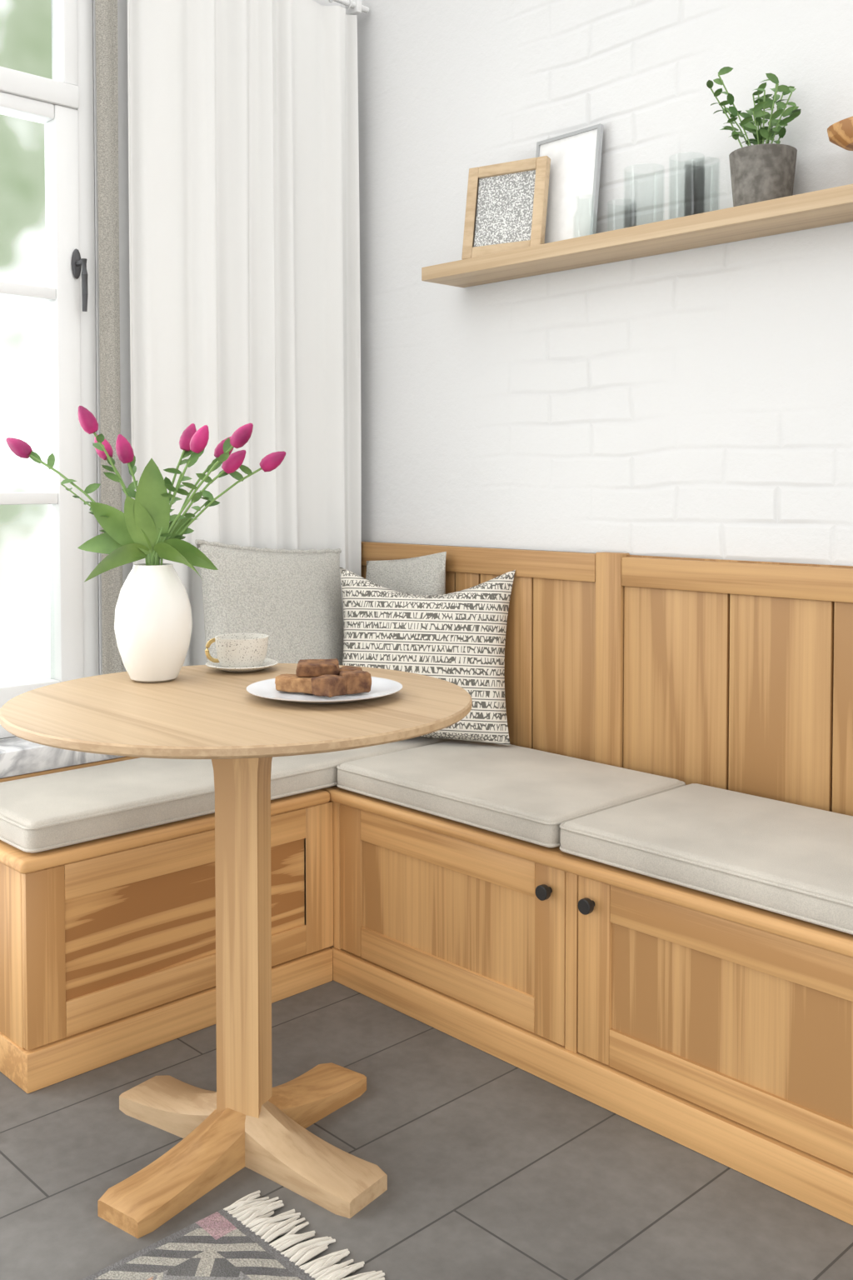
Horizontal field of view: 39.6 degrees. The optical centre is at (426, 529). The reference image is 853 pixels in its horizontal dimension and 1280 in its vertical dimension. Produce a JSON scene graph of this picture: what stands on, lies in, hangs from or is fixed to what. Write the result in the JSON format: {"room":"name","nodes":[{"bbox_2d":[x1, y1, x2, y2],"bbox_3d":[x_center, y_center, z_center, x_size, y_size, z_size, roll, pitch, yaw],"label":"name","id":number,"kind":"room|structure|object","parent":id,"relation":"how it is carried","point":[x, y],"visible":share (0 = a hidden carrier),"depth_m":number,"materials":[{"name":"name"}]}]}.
{"room":"breakfast nook","nodes":[
{"label":"breakfast nook","id":0,"kind":"room"},
{"bbox_2d":[0,0,341,740],"bbox_3d":[-1.939,-0.292,1.920,4.600,2.750,0.220,-2,3,-44],"label":"wall","id":1,"kind":"structure","parent":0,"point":[123,184],"depth_m":2.89,"materials":[{"name":"white paint"}]},
{"bbox_2d":[0,0,99,738],"bbox_3d":[-1.223,-0.532,2.451,1.178,2.046,0.116,-2,3,-44],"label":"window","id":2,"kind":"structure","parent":1,"relation":"in","point":[64,102],"depth_m":2.81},
{"bbox_2d":[95,0,369,674],"bbox_3d":[-0.526,-0.542,3.047,0.970,2.010,0.088,-2,3,-44],"label":"curtain","id":3,"kind":"object","parent":2,"relation":"hanging from","point":[244,217],"visible":0.73,"depth_m":3.06,"materials":[{"name":"fabric"}]},
{"bbox_2d":[0,737,124,778],"bbox_3d":[-0.929,0.513,2.672,2.058,0.056,0.130,-2,3,-44],"label":"window sill","id":4,"kind":"structure","parent":1,"relation":"attached to","point":[18,756],"depth_m":2.65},
{"bbox_2d":[0,980,852,1279],"bbox_3d":[-0.409,1.188,0.376,5.040,0.100,4.640,-2,3,-44],"label":"floor","id":5,"kind":"structure","parent":0,"point":[495,1169],"depth_m":1.97,"materials":[{"name":"tile"}]},
{"bbox_2d":[81,1190,384,1279],"bbox_3d":[-0.508,1.129,0.398,2.490,0.015,1.893,-2,3,-44],"label":"rug","id":6,"kind":"object","parent":5,"relation":"on","point":[232,1242],"visible":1,"depth_m":1.76,"materials":[{"name":"grey fabric"}]},
{"bbox_2d":[0,663,472,1238],"bbox_3d":[-0.317,0.684,2.054,0.790,0.790,0.790,-2,3,-44],"label":"table","id":7,"kind":"object","parent":5,"relation":"on","point":[205,712],"visible":0.89,"depth_m":2.00,"materials":[{"name":"brown wood"}]},
{"bbox_2d":[114,563,192,682],"bbox_3d":[-0.510,0.174,2.216,0.143,0.216,0.143,-2,3,-44],"label":"vase","id":8,"kind":"object","parent":7,"relation":"on","point":[153,621],"visible":0.99,"depth_m":2.17,"materials":[{"name":"white ceramic"}]},
{"bbox_2d":[5,405,285,581],"bbox_3d":[-0.529,0.002,2.224,0.523,0.459,0.149,0,2,3],"label":"flowers","id":9,"kind":"object","parent":8,"relation":"in","point":[144,530],"visible":0.91,"depth_m":2.19,"materials":[{"name":"green plant"}]},
{"bbox_2d":[205,633,278,672],"bbox_3d":[-0.364,0.245,2.337,0.142,0.066,0.142,-2,3,-44],"label":"cup","id":10,"kind":"object","parent":7,"relation":"on","point":[237,652],"visible":1,"depth_m":2.30,"materials":[{"name":"white ceramic"}]},
{"bbox_2d":[246,676,402,704],"bbox_3d":[-0.175,0.280,2.043,0.268,0.016,0.268,-2,3,-44],"label":"plate","id":11,"kind":"object","parent":7,"relation":"on","point":[381,687],"visible":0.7,"depth_m":2.02,"materials":[{"name":"white ceramic"}]},
{"bbox_2d":[275,658,371,697],"bbox_3d":[-0.171,0.253,2.051,0.161,0.051,0.117,1,2,34],"label":"brownies","id":12,"kind":"object","parent":11,"relation":"on","point":[320,677],"visible":1,"depth_m":2.02,"materials":[{"name":"brown food"}]},
{"bbox_2d":[0,541,852,1225],"bbox_3d":[0.137,0.574,2.192,1.262,0.999,2.296,-2,3,-44],"label":"bench","id":13,"kind":"object","parent":5,"relation":"on","point":[722,1028],"visible":0.76,"depth_m":2.40,"materials":[{"name":"brown wood"}]},
{"bbox_2d":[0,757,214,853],"bbox_3d":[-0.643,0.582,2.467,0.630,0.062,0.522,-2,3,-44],"label":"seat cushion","id":14,"kind":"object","parent":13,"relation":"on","point":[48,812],"depth_m":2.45,"materials":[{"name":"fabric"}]},
{"bbox_2d":[270,736,455,799],"bbox_3d":[-0.177,0.571,2.766,0.681,0.062,0.309,-2,3,-44],"label":"seat cushion","id":15,"kind":"object","parent":13,"relation":"on","point":[290,775],"depth_m":2.75,"materials":[{"name":"fabric"}]},
{"bbox_2d":[195,539,344,664],"bbox_3d":[-0.382,0.274,3.034,0.487,0.504,0.182,-2,3,-38],"label":"pillow","id":16,"kind":"object","parent":15,"relation":"on","point":[292,597],"visible":0.59,"depth_m":2.98,"materials":[{"name":"grey fabric"}]},
{"bbox_2d":[365,551,446,595],"bbox_3d":[-0.062,0.286,3.166,0.114,0.462,0.373,-2,3,-39],"label":"pillow","id":17,"kind":"object","parent":15,"relation":"on","point":[423,575],"visible":0.16,"depth_m":3.12,"materials":[{"name":"grey fabric"}]},
{"bbox_2d":[336,740,685,847],"bbox_3d":[0.179,0.575,2.668,0.464,0.062,0.663,-2,3,-44],"label":"seat cushion","id":18,"kind":"object","parent":13,"relation":"on","point":[523,793],"visible":0.74,"depth_m":2.57,"materials":[{"name":"fabric"}]},
{"bbox_2d":[339,566,515,744],"bbox_3d":[-0.011,0.313,2.974,0.461,0.425,0.133,1,2,15],"label":"pillow","id":19,"kind":"object","parent":18,"relation":"on","point":[458,638],"visible":0.68,"depth_m":2.92,"materials":[{"name":"white fabric"}]},
{"bbox_2d":[560,783,852,934],"bbox_3d":[0.715,0.594,2.109,0.464,0.062,0.877,-2,3,-44],"label":"seat cushion","id":20,"kind":"object","parent":13,"relation":"on","point":[795,861],"visible":1,"depth_m":2.13,"materials":[{"name":"fabric"}]},
{"bbox_2d":[357,0,852,565],"bbox_3d":[1.331,-0.295,1.993,0.220,2.750,4.640,-2,3,-44],"label":"wall","id":21,"kind":"structure","parent":0,"point":[697,402],"depth_m":2.76,"materials":[{"name":"white brick"}]},
{"bbox_2d":[421,184,852,287],"bbox_3d":[0.739,-0.622,2.325,0.152,0.034,2.015,-2,3,-44],"label":"shelf","id":22,"kind":"object","parent":21,"relation":"attached to","point":[832,206],"visible":1,"depth_m":2.53,"materials":[{"name":"brown wood"}]},
{"bbox_2d":[461,155,550,259],"bbox_3d":[0.192,-0.773,2.869,0.215,0.232,0.057,1,2,32],"label":"picture frame","id":23,"kind":"object","parent":22,"relation":"on","point":[507,205],"visible":0.79,"depth_m":2.86,"materials":[{"name":"beige wood"}]},
{"bbox_2d":[535,123,604,243],"bbox_3d":[0.329,-0.799,2.816,0.049,0.285,0.201,-2,3,-44],"label":"picture frame","id":24,"kind":"object","parent":22,"relation":"on","point":[576,156],"depth_m":2.80,"materials":[{"name":"white"}]},
{"bbox_2d":[706,66,801,206],"bbox_3d":[0.663,-0.780,2.380,0.153,0.278,0.183,-2,3,-44],"label":"potted plant","id":25,"kind":"object","parent":22,"relation":"on","point":[760,172],"visible":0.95,"depth_m":2.34,"materials":[{"name":"green plant"}]},
{"bbox_2d":[827,115,852,150],"bbox_3d":[0.863,-0.698,2.195,0.138,0.126,0.250,-2,3,-44],"label":"wooden bowl","id":26,"kind":"object","parent":22,"relation":"on","point":[840,133],"visible":1,"depth_m":2.22,"materials":[{"name":"brown wood"}]},
{"label":"outside","id":27,"kind":"structure","parent":0,"visible":0},
{"bbox_2d":[0,0,52,683],"bbox_3d":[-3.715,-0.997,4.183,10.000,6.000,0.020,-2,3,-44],"label":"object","id":28,"kind":"structure","parent":27,"point":[25,25],"depth_m":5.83,"materials":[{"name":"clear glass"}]}
]}

